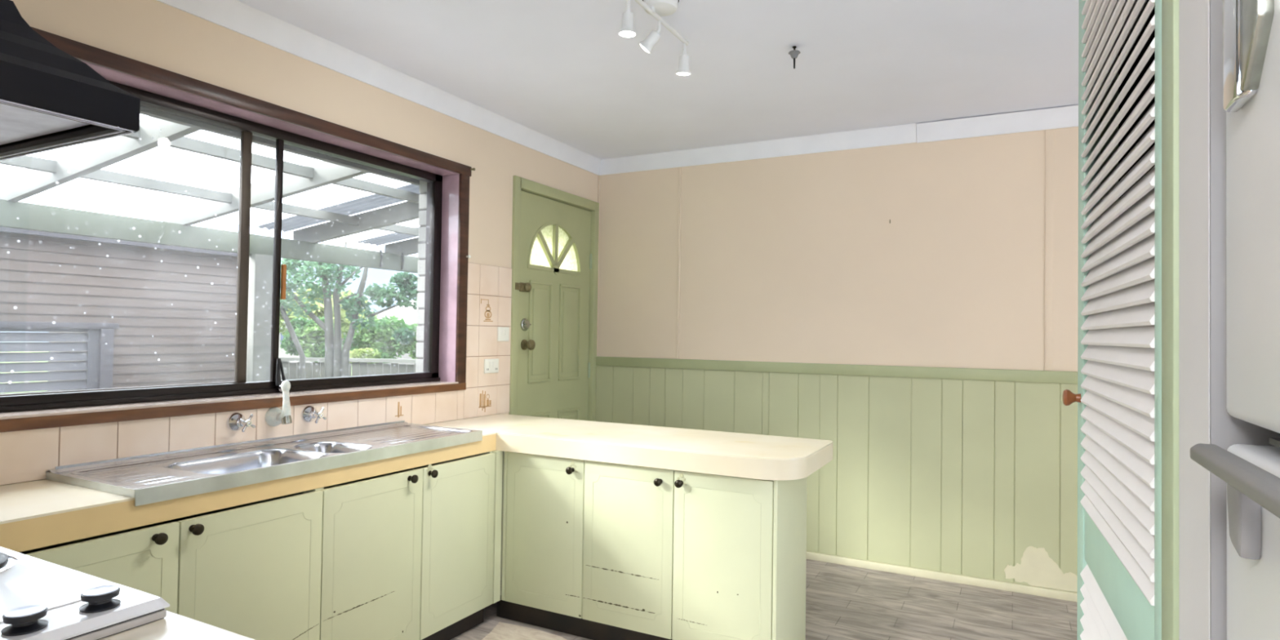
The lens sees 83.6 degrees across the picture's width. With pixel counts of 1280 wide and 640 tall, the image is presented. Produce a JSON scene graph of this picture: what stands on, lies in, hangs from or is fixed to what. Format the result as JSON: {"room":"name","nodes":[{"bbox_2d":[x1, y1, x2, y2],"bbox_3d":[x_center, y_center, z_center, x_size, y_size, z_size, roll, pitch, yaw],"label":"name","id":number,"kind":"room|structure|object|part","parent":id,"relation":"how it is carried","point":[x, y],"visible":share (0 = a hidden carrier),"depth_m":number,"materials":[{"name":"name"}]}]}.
{"room":"kitchen","nodes":[
{"label":"kitchen","id":0,"kind":"room"},
{"bbox_2d":[139,105,426,372],"bbox_3d":[-1.264,0.281,3.471,0.151,3.263,11.000,0,-1,28],"label":"wall","id":1,"kind":"structure","parent":0,"point":[144,110],"depth_m":3.55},
{"bbox_2d":[0,0,598,485],"bbox_3d":[-1.756,0.072,2.163,0.166,2.425,6.216,0,-1,28],"label":"wall","id":2,"kind":"structure","parent":0,"point":[154,33],"depth_m":2.85,"materials":[{"name":"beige paint"}]},
{"bbox_2d":[0,390,463,485],"bbox_3d":[-1.536,0.394,2.401,0.006,0.146,2.774,0,-1,28],"label":"tiles","id":3,"kind":"structure","parent":2,"relation":"attached to","point":[25,455],"depth_m":2.39,"materials":[{"name":"beige tile"}]},
{"bbox_2d":[226,412,255,431],"bbox_3d":[-1.413,0.364,2.546,0.078,0.066,0.066,0,-1,28],"label":"tap","id":4,"kind":"object","parent":3,"relation":"attached to","point":[236,421],"visible":1,"depth_m":2.54,"materials":[{"name":"silver metal"}]},
{"bbox_3d":[-1.387,0.365,2.533,0.020,0.062,0.062,0,-1,28],"label":"cross handle","id":5,"kind":"part","parent":4,"relation":"part of","materials":[{"name":"silver metal"}]},
{"bbox_2d":[265,380,292,426],"bbox_3d":[-1.336,0.312,2.676,0.093,0.175,0.072,0,-1,28],"label":"spout","id":6,"kind":"object","parent":3,"relation":"attached to","point":[274,416],"visible":1,"depth_m":2.66,"materials":[{"name":"silver metal"}]},
{"bbox_3d":[-1.325,0.303,2.670,0.057,0.156,0.036,0,-1,28],"label":"spout","id":7,"kind":"part","parent":6,"relation":"part of","materials":[{"name":"silver metal"}]},
{"bbox_2d":[281,415,292,424],"bbox_3d":[-1.314,0.369,2.663,0.040,0.041,0.034,0,-1,28],"label":"faucet","id":8,"kind":"object","parent":6,"relation":"attached to","point":[286,420],"depth_m":2.65,"materials":[{"name":"silver metal"}]},
{"bbox_2d":[301,405,326,423],"bbox_3d":[-1.275,0.372,2.810,0.078,0.066,0.066,0,-1,28],"label":"tap","id":9,"kind":"object","parent":3,"relation":"attached to","point":[308,413],"visible":1,"depth_m":2.80,"materials":[{"name":"silver metal"}]},
{"bbox_3d":[-1.249,0.372,2.797,0.020,0.062,0.062,0,-1,28],"label":"cross handle","id":10,"kind":"part","parent":9,"relation":"part of","materials":[{"name":"silver metal"}]},
{"bbox_2d":[0,26,475,432],"bbox_3d":[-1.482,-0.243,2.637,0.202,1.136,2.374,0,-1,28],"label":"window","id":11,"kind":"structure","parent":2,"relation":"in","point":[447,211],"depth_m":2.78,"materials":[{"name":"brown wood"}]},
{"bbox_3d":[-1.781,-0.255,2.238,0.004,0.960,1.110,0,-1,28],"label":"pane","id":12,"kind":"part","parent":11,"relation":"part of","materials":[{"name":"clear glass"}]},
{"bbox_3d":[-1.783,-0.253,2.235,0.020,0.971,1.182,0,-1,28],"label":"sash","id":13,"kind":"part","parent":11,"relation":"part of","materials":[{"name":"brown metal"}]},
{"bbox_3d":[-1.487,0.285,2.615,0.147,0.007,2.235,0,-1,28],"label":"sill","id":14,"kind":"part","parent":11,"relation":"part of","materials":[{"name":"brown wood"}]},
{"bbox_3d":[-1.432,0.307,2.585,0.020,0.036,2.355,0,-1,28],"label":"architrave sill","id":15,"kind":"part","parent":11,"relation":"part of","materials":[{"name":"brown wood"}]},
{"bbox_3d":[-1.414,-0.786,2.612,0.018,0.050,2.367,0,-1,28],"label":"architrave","id":16,"kind":"part","parent":11,"relation":"part of","materials":[{"name":"brown wood"}]},
{"bbox_3d":[-1.442,-0.237,2.845,0.019,0.969,0.024,0,-1,28],"label":"sash","id":17,"kind":"part","parent":11,"relation":"part of","materials":[{"name":"brown metal"}]},
{"bbox_3d":[-1.421,-0.152,2.854,0.016,0.140,0.016,0,-1,28],"label":"sash handle","id":18,"kind":"part","parent":11,"relation":"part of","materials":[{"name":"brown wood"}]},
{"bbox_3d":[-0.896,-0.190,3.611,0.018,1.086,0.064,0,-1,28],"label":"architrave","id":19,"kind":"part","parent":11,"relation":"part of","materials":[{"name":"brown wood"}]},
{"bbox_2d":[156,0,600,175],"bbox_3d":[-1.199,-1.067,2.998,0.040,0.095,4.076,0,-1,28],"label":"trim","id":20,"kind":"structure","parent":2,"relation":"attached to","point":[237,16],"depth_m":3.06,"materials":[{"name":"paint"}]},
{"bbox_2d":[395,262,511,418],"bbox_3d":[-0.909,0.101,3.600,0.007,0.796,0.828,0,-1,28],"label":"tiles","id":21,"kind":"structure","parent":2,"relation":"attached to","point":[489,286],"depth_m":3.79,"materials":[{"name":"beige tile"}]},
{"bbox_2d":[484,358,498,373],"bbox_3d":[-0.789,0.244,3.811,0.013,0.075,0.115,0,-1,28],"label":"power outlet","id":22,"kind":"object","parent":21,"relation":"attached to","point":[491,366],"visible":1,"depth_m":3.80,"materials":[{"name":"white plastic"}]},
{"bbox_2d":[497,326,509,341],"bbox_3d":[-0.742,0.077,3.899,0.013,0.078,0.095,0,-1,28],"label":"light switch","id":23,"kind":"object","parent":21,"relation":"attached to","point":[503,333],"visible":1,"depth_m":3.89,"materials":[{"name":"white plastic"}]},
{"bbox_2d":[508,175,599,421],"bbox_3d":[-0.533,0.276,4.382,0.152,2.140,0.910,0,-1,28],"label":"door","id":24,"kind":"structure","parent":2,"relation":"in","point":[555,232],"depth_m":4.37,"materials":[{"name":"green paint"}]},
{"bbox_3d":[-0.636,0.142,4.090,0.066,0.062,0.062,0,-1,28],"label":"knob","id":25,"kind":"part","parent":24,"relation":"part of","materials":[{"name":"gold metal"}]},
{"bbox_3d":[-0.602,0.845,4.225,0.012,0.585,0.225,0,-1,28],"label":"panel","id":26,"kind":"part","parent":24,"relation":"part of","materials":[{"name":"green paint"}]},
{"bbox_3d":[-0.591,0.070,4.240,0.012,0.595,0.225,0,-1,28],"label":"panel","id":27,"kind":"part","parent":24,"relation":"part of","materials":[{"name":"green paint"}]},
{"bbox_3d":[-0.595,-0.420,4.274,0.004,0.212,0.282,0,-1,28],"label":"fanlight pane","id":28,"kind":"part","parent":24,"relation":"part of","materials":[{"name":"clear glass"}]},
{"bbox_3d":[-0.573,-0.454,4.317,0.004,0.282,0.186,0,-1,28],"label":"fanlight pane","id":29,"kind":"part","parent":24,"relation":"part of","materials":[{"name":"clear glass"}]},
{"bbox_3d":[-0.486,-0.449,4.483,0.004,0.282,0.186,0,-1,28],"label":"fanlight pane","id":30,"kind":"part","parent":24,"relation":"part of","materials":[{"name":"clear glass"}]},
{"bbox_3d":[-0.465,-0.413,4.524,0.004,0.212,0.282,0,-1,28],"label":"fanlight pane","id":31,"kind":"part","parent":24,"relation":"part of","materials":[{"name":"clear glass"}]},
{"bbox_3d":[-0.454,0.853,4.508,0.012,0.585,0.235,0,-1,28],"label":"panel","id":32,"kind":"part","parent":24,"relation":"part of","materials":[{"name":"green paint"}]},
{"bbox_3d":[-0.443,0.078,4.524,0.012,0.595,0.235,0,-1,28],"label":"panel","id":33,"kind":"part","parent":24,"relation":"part of","materials":[{"name":"green paint"}]},
{"bbox_2d":[236,0,1079,159],"bbox_3d":[0.571,-1.161,0.927,5.294,0.060,6.316,0,-1,28],"label":"ceiling","id":34,"kind":"structure","parent":0,"point":[563,71],"depth_m":3.00,"materials":[{"name":"white paint"}]},
{"bbox_2d":[618,0,690,75],"bbox_3d":[0.050,-1.009,2.460,0.153,0.199,0.598,0,-1,28],"label":"ceiling spotlight","id":35,"kind":"object","parent":34,"relation":"attached to","point":[656,8],"visible":1,"depth_m":2.47,"materials":[{"name":"white metal"}]},
{"bbox_3d":[-0.041,-0.921,2.304,0.047,0.014,0.047,0,-1,28],"label":"bulb","id":36,"kind":"part","parent":35,"relation":"part of","materials":[{"name":"white glass"}]},
{"bbox_3d":[-0.037,-1.016,2.303,0.015,0.067,0.015,0,-1,28],"label":"swivel arm","id":37,"kind":"part","parent":35,"relation":"part of","materials":[{"name":"white metal"}]},
{"bbox_3d":[0.020,-0.958,2.518,0.038,0.036,0.047,0,-1,28],"label":"bulb","id":38,"kind":"part","parent":35,"relation":"part of","materials":[{"name":"white glass"}]},
{"bbox_3d":[0.063,-1.020,2.504,0.021,0.047,0.016,0,-1,28],"label":"swivel arm","id":39,"kind":"part","parent":35,"relation":"part of","materials":[{"name":"white metal"}]},
{"bbox_3d":[0.164,-0.932,2.704,0.047,0.018,0.047,0,-1,28],"label":"bulb","id":40,"kind":"part","parent":35,"relation":"part of","materials":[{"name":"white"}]},
{"bbox_3d":[0.166,-1.015,2.695,0.016,0.048,0.016,0,-1,28],"label":"swivel arm","id":41,"kind":"part","parent":35,"relation":"part of","materials":[{"name":"white metal"}]},
{"bbox_2d":[788,45,800,68],"bbox_3d":[0.616,-1.048,2.860,0.047,0.088,0.047,0,-1,28],"label":"ceiling hook","id":42,"kind":"object","parent":34,"relation":"attached to","point":[794,53],"visible":1,"depth_m":2.85,"materials":[{"name":"metal"}]},
{"bbox_2d":[450,559,1077,639],"bbox_3d":[0.502,1.334,0.923,5.194,0.080,6.166,0,-1,28],"label":"floor","id":43,"kind":"structure","parent":0,"point":[843,602],"depth_m":3.33,"materials":[{"name":"grey wood"}]},
{"bbox_2d":[19,488,323,639],"bbox_3d":[-1.442,0.914,2.031,0.503,0.746,0.912,0,-1,28],"label":"base cabinet","id":44,"kind":"object","parent":43,"relation":"on","point":[253,571],"visible":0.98,"depth_m":2.08,"materials":[{"name":"green paint"}]},
{"bbox_3d":[-1.363,0.868,1.735,0.018,0.652,0.454,0,-1,28],"label":"cabinet door","id":45,"kind":"part","parent":44,"relation":"part of","materials":[{"name":"green paint"}]},
{"bbox_3d":[-1.258,0.572,1.875,0.036,0.031,0.031,0,-1,28],"label":"knob","id":46,"kind":"part","parent":44,"relation":"part of","materials":[{"name":"black metal"}]},
{"bbox_3d":[-1.214,0.572,1.960,0.036,0.031,0.031,0,-1,28],"label":"knob","id":47,"kind":"part","parent":44,"relation":"part of","materials":[{"name":"black metal"}]},
{"bbox_3d":[-1.152,0.878,2.139,0.018,0.652,0.450,0,-1,28],"label":"cabinet door","id":48,"kind":"part","parent":44,"relation":"part of","materials":[{"name":"green paint"}]},
{"bbox_2d":[319,450,502,639],"bbox_3d":[-1.017,0.932,2.846,0.503,0.754,0.926,0,-1,28],"label":"base cabinet","id":49,"kind":"object","parent":43,"relation":"on","point":[414,553],"visible":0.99,"depth_m":2.70,"materials":[{"name":"green paint"}]},
{"bbox_3d":[-0.944,0.889,2.539,0.018,0.652,0.444,0,-1,28],"label":"cabinet door","id":50,"kind":"part","parent":49,"relation":"part of","materials":[{"name":"green paint"}]},
{"bbox_3d":[-0.845,0.591,2.667,0.036,0.031,0.031,0,-1,28],"label":"knob","id":51,"kind":"part","parent":49,"relation":"part of","materials":[{"name":"black metal"}]},
{"bbox_3d":[-0.797,0.592,2.759,0.036,0.031,0.031,0,-1,28],"label":"knob","id":52,"kind":"part","parent":49,"relation":"part of","materials":[{"name":"black metal"}]},
{"bbox_3d":[-0.741,0.900,2.928,0.018,0.652,0.426,0,-1,28],"label":"cabinet door","id":53,"kind":"part","parent":49,"relation":"part of","materials":[{"name":"green paint"}]},
{"bbox_2d":[481,622,566,639],"bbox_3d":[-0.428,1.308,2.418,0.985,0.004,1.115,0,-1,28],"label":"floor mat","id":54,"kind":"object","parent":43,"relation":"on","point":[502,631],"visible":1,"depth_m":3.00,"materials":[{"name":"fabric"}]},
{"bbox_2d":[492,450,807,639],"bbox_3d":[-0.177,0.955,3.148,1.710,0.746,0.456,0,-1,28],"label":"base cabinet","id":55,"kind":"object","parent":43,"relation":"on","point":[593,550],"visible":0.98,"depth_m":2.84,"materials":[{"name":"green paint"}]},
{"bbox_2d":[0,413,832,552],"bbox_3d":[-0.530,0.521,2.395,1.797,0.078,2.438,0,-1,28],"label":"countertop","id":56,"kind":"structure","parent":55,"relation":"on","point":[43,513],"depth_m":2.65,"materials":[{"name":"beige laminate"}]},
{"bbox_2d":[45,420,482,517],"bbox_3d":[-1.192,0.528,2.561,0.456,0.170,1.367,0,-1,28],"label":"sink","id":57,"kind":"object","parent":56,"relation":"in","point":[149,478],"visible":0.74,"depth_m":2.38,"materials":[{"name":"silver metal"}]},
{"bbox_3d":[-0.081,0.959,3.349,1.694,0.744,0.011,0,-1,28],"label":"panel","id":58,"kind":"part","parent":55,"relation":"part of","materials":[{"name":"green paint"}]},
{"bbox_3d":[-0.409,0.907,3.064,0.395,0.652,0.018,0,-1,28],"label":"cabinet door","id":59,"kind":"part","parent":55,"relation":"part of","materials":[{"name":"green paint"}]},
{"bbox_3d":[-0.290,0.625,2.979,0.031,0.031,0.036,0,-1,28],"label":"knob","id":60,"kind":"part","parent":55,"relation":"part of","materials":[{"name":"black metal"}]},
{"bbox_3d":[-0.051,0.909,2.877,0.405,0.652,0.018,0,-1,28],"label":"cabinet door","id":61,"kind":"part","parent":55,"relation":"part of","materials":[{"name":"green paint"}]},
{"bbox_3d":[0.072,0.631,2.791,0.031,0.031,0.036,0,-1,28],"label":"knob","id":62,"kind":"part","parent":55,"relation":"part of","materials":[{"name":"black metal"}]},
{"bbox_3d":[0.151,0.627,2.749,0.031,0.031,0.036,0,-1,28],"label":"knob","id":63,"kind":"part","parent":55,"relation":"part of","materials":[{"name":"black metal"}]},
{"bbox_3d":[0.307,0.911,2.691,0.393,0.652,0.018,0,-1,28],"label":"cabinet door","id":64,"kind":"part","parent":55,"relation":"part of","materials":[{"name":"green paint"}]},
{"bbox_3d":[0.583,0.957,2.772,0.015,0.744,0.420,0,-1,28],"label":"panel","id":65,"kind":"part","parent":55,"relation":"part of","materials":[{"name":"green paint"}]},
{"bbox_2d":[1062,0,1178,639],"bbox_3d":[1.174,0.097,1.251,0.714,2.425,1.013,0,-1,28],"label":"louvered door","id":66,"kind":"structure","parent":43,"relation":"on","point":[1126,397],"depth_m":1.24,"materials":[{"name":"white paint"}]},
{"bbox_3d":[1.038,0.187,1.723,0.037,0.040,0.040,0,-1,25],"label":"knob","id":67,"kind":"part","parent":66,"relation":"part of","materials":[{"name":"brown wood"}]},
{"bbox_3d":[0.930,0.096,1.378,0.075,2.425,1.013,0,-1,28],"label":"architrave","id":68,"kind":"part","parent":66,"relation":"part of","materials":[{"name":"green paint"}]},
{"bbox_2d":[1190,0,1279,639],"bbox_3d":[0.743,0.401,0.335,0.710,1.770,0.640,0,-1,28],"label":"refrigerator","id":69,"kind":"object","parent":43,"relation":"on","point":[1251,28],"visible":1,"depth_m":0.66,"materials":[{"name":"white metal"}]},
{"bbox_3d":[0.423,0.121,0.461,0.026,0.019,0.495,0,-1,28],"label":"door handle","id":70,"kind":"part","parent":69,"relation":"part of","materials":[{"name":"grey plastic"}]},
{"bbox_3d":[0.582,-0.322,0.697,0.016,0.226,0.063,0,-1,28],"label":"freezer handle","id":71,"kind":"part","parent":69,"relation":"part of","materials":[{"name":"silver metal"}]},
{"bbox_3d":[0.504,-0.195,0.476,0.052,0.581,0.640,0,-1,28],"label":"freezer door","id":72,"kind":"part","parent":69,"relation":"part of","materials":[{"name":"white metal"}]},
{"bbox_3d":[0.491,0.676,0.459,0.052,1.107,0.640,0,-1,28],"label":"door","id":73,"kind":"part","parent":69,"relation":"part of","materials":[{"name":"white metal"}]},
{"bbox_3d":[-1.245,0.897,1.010,1.794,0.746,0.593,0,-1,28],"label":"base cabinet","id":74,"kind":"object","parent":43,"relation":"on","visible":0},
{"bbox_2d":[98,610,254,639],"bbox_3d":[-1.225,0.484,1.022,1.834,0.078,0.622,0,-1,28],"label":"countertop","id":75,"kind":"structure","parent":74,"relation":"on","point":[174,626],"depth_m":1.04,"materials":[{"name":"beige laminate"}]},
{"bbox_2d":[0,546,169,639],"bbox_3d":[-1.090,0.419,1.007,0.580,0.056,0.498,0,-1,28],"label":"cooktop","id":76,"kind":"object","parent":75,"relation":"in","point":[40,599],"visible":1,"depth_m":1.06,"materials":[{"name":"white metal"}]},
{"bbox_2d":[596,126,1078,371],"bbox_3d":[2.033,0.157,3.635,5.194,2.425,0.100,0,-1,28],"label":"wall","id":77,"kind":"structure","parent":0,"point":[800,258],"depth_m":4.02,"materials":[{"name":"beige paint"}]},
{"bbox_2d":[596,175,599,355],"bbox_3d":[-0.282,-0.364,4.793,0.012,1.214,0.012,0,-1,28],"label":"trim","id":78,"kind":"structure","parent":77,"relation":"attached to","point":[598,193],"depth_m":4.79,"materials":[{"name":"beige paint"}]},
{"bbox_2d":[675,166,681,359],"bbox_3d":[0.245,-0.362,4.521,0.018,1.214,0.006,0,-1,28],"label":"trim","id":79,"kind":"structure","parent":77,"relation":"attached to","point":[679,167],"depth_m":4.52,"materials":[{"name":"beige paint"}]},
{"bbox_2d":[599,123,916,175],"bbox_3d":[0.604,-1.015,4.333,2.004,0.095,0.040,0,-1,28],"label":"trim","id":80,"kind":"structure","parent":77,"relation":"attached to","point":[905,133],"depth_m":4.26,"materials":[{"name":"paint"}]},
{"bbox_2d":[595,365,1077,592],"bbox_3d":[1.952,0.816,3.593,5.094,1.017,0.017,0,-1,28],"label":"wainscoting","id":81,"kind":"structure","parent":77,"relation":"attached to","point":[975,478],"depth_m":3.84,"materials":[{"name":"green paint"}]},
{"bbox_2d":[595,356,1077,384],"bbox_3d":[1.958,0.282,3.599,5.094,0.060,0.028,0,-1,28],"label":"trim","id":82,"kind":"structure","parent":77,"relation":"attached to","point":[951,373],"depth_m":3.98,"materials":[{"name":"green paint"}]},
{"bbox_2d":[806,551,1077,602],"bbox_3d":[1.942,1.347,3.577,5.094,0.041,0.030,0,-1,28],"label":"baseboard","id":83,"kind":"structure","parent":77,"relation":"attached to","point":[908,571],"depth_m":3.74,"materials":[{"name":"cream paint"}]},
{"bbox_2d":[915,105,1078,142],"bbox_3d":[2.862,-1.001,3.153,3.088,0.095,0.040,0,-1,28],"label":"trim","id":84,"kind":"structure","parent":77,"relation":"attached to","point":[1067,116],"depth_m":3.68,"materials":[{"name":"paint"}]},
{"bbox_2d":[1044,128,1053,370],"bbox_3d":[2.045,-0.354,3.584,0.034,1.214,0.004,0,-1,28],"label":"trim","id":85,"kind":"structure","parent":77,"relation":"attached to","point":[1049,133],"depth_m":3.58,"materials":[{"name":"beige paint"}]},
{"bbox_2d":[1178,0,1209,639],"bbox_3d":[0.975,0.084,0.691,0.710,2.425,0.160,0,-1,28],"label":"wall partition","id":86,"kind":"structure","parent":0,"point":[1193,15],"depth_m":0.85,"materials":[{"name":"white paint"}]},
{"bbox_2d":[1208,0,1279,639],"bbox_3d":[0.684,0.080,0.749,0.140,2.425,0.006,0,-1,28],"label":"trim","id":87,"kind":"structure","parent":86,"relation":"attached to","point":[1226,430],"depth_m":0.78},
{"bbox_3d":[-1.377,0.049,0.705,1.854,2.425,0.100,0,-1,28],"label":"wall","id":88,"kind":"structure","parent":0,"visible":0},
{"bbox_2d":[0,0,140,160],"bbox_3d":[-1.177,-0.693,1.007,0.597,0.784,0.584,0,-1,28],"label":"range hood","id":89,"kind":"object","parent":88,"relation":"attached to","point":[51,99],"visible":1,"depth_m":1.06,"materials":[{"name":"black metal"}]},
{"label":"outside","id":90,"kind":"structure","parent":0,"visible":0},
{"bbox_2d":[0,351,351,393],"bbox_3d":[-34.220,2.092,34.704,87.240,0.100,150.000,0,-1,28],"label":"ground","id":91,"kind":"structure","parent":90,"point":[0,352],"depth_m":28.57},
{"bbox_2d":[0,226,237,394],"bbox_3d":[-8.474,0.469,3.305,4.320,2.670,11.450,0,-1,28],"label":"neighboring house siding","id":92,"kind":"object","parent":91,"relation":"on","point":[111,314],"visible":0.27,"depth_m":6.26,"materials":[{"name":"grey wood"}]},
{"bbox_3d":[-4.894,0.962,5.763,0.040,1.885,0.900,0,-1,28],"label":"door","id":93,"kind":"part","parent":92,"relation":"part of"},
{"bbox_2d":[0,257,418,332],"bbox_3d":[-49.898,-4.164,43.710,81.057,12.302,166.160,0,-1,28],"label":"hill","id":94,"kind":"structure","parent":91,"relation":"on","point":[378,276],"depth_m":74.35,"materials":[{"name":"green plant"}]},
{"bbox_2d":[280,315,333,362],"bbox_3d":[-4.719,0.270,10.208,0.740,0.665,0.608,0,-1,28],"label":"shrub","id":95,"kind":"object","parent":91,"relation":"on","point":[310,335],"visible":0.8,"depth_m":10.08,"materials":[{"name":"green plant"}]},
{"bbox_2d":[278,333,344,378],"bbox_3d":[-11.002,0.702,23.501,2.400,2.920,3.800,1,-1,0],"label":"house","id":96,"kind":"structure","parent":91,"relation":"on","point":[281,352],"depth_m":21.99,"materials":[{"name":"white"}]},
{"bbox_2d":[279,284,381,362],"bbox_3d":[-7.100,0.632,16.004,2.839,2.884,1.262,1,-1,4],"label":"tree","id":97,"kind":"object","parent":91,"relation":"on","point":[345,324],"visible":0.17,"depth_m":15.73,"materials":[{"name":"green plant"}]},
{"bbox_2d":[278,357,415,379],"bbox_3d":[-2.138,1.280,9.590,7.550,1.480,0.080,1,-1,0],"label":"fence","id":98,"kind":"object","parent":91,"relation":"on","point":[312,370],"visible":0.06,"depth_m":9.60,"materials":[{"name":"grey wood"}]},
{"bbox_3d":[-2.128,0.563,9.604,7.550,0.045,0.080,1,-1,0],"label":"capping rail","id":99,"kind":"part","parent":98,"relation":"part of","materials":[{"name":"grey wood"}]},
{"bbox_2d":[280,240,418,378],"bbox_3d":[-3.155,0.558,7.571,1.810,2.817,0.521,1,-1,1],"label":"tree","id":100,"kind":"object","parent":91,"relation":"on","point":[336,358],"visible":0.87,"depth_m":7.57,"materials":[{"name":"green plant"}]},
{"bbox_2d":[349,347,381,366],"bbox_3d":[-3.869,0.518,9.906,0.607,0.286,0.361,1,-1,5],"label":"shrub","id":101,"kind":"object","parent":91,"relation":"on","point":[367,353],"visible":0.53,"depth_m":9.84,"materials":[{"name":"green plant"}]},
{"bbox_2d":[341,314,417,363],"bbox_3d":[-3.676,0.285,10.414,1.448,0.742,0.629,1,-1,-6],"label":"shrub","id":102,"kind":"object","parent":91,"relation":"on","point":[378,337],"visible":0.57,"depth_m":10.27,"materials":[{"name":"green plant"}]},
{"bbox_2d":[359,300,417,374],"bbox_3d":[-7.942,0.696,25.992,3.600,3.120,4.000,1,-1,0],"label":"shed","id":103,"kind":"object","parent":91,"relation":"on","point":[409,314],"visible":0.04,"depth_m":25.30,"materials":[{"name":"white"}]},
{"bbox_3d":[-3.026,1.895,4.346,3.830,0.020,13.000,0,-1,28],"label":"patio slab","id":104,"kind":"object","parent":91,"relation":"on","visible":0},
{"bbox_2d":[0,113,420,382],"bbox_3d":[-2.564,0.342,4.429,3.060,3.101,11.500,0,-1,28],"label":"roof","id":105,"kind":"structure","parent":104,"relation":"on","point":[322,201],"depth_m":4.99,"materials":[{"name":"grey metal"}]},
{"bbox_3d":[-3.163,0.689,5.900,0.140,2.448,0.170,0,-1,28],"label":"post","id":106,"kind":"part","parent":105,"relation":"part of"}
]}

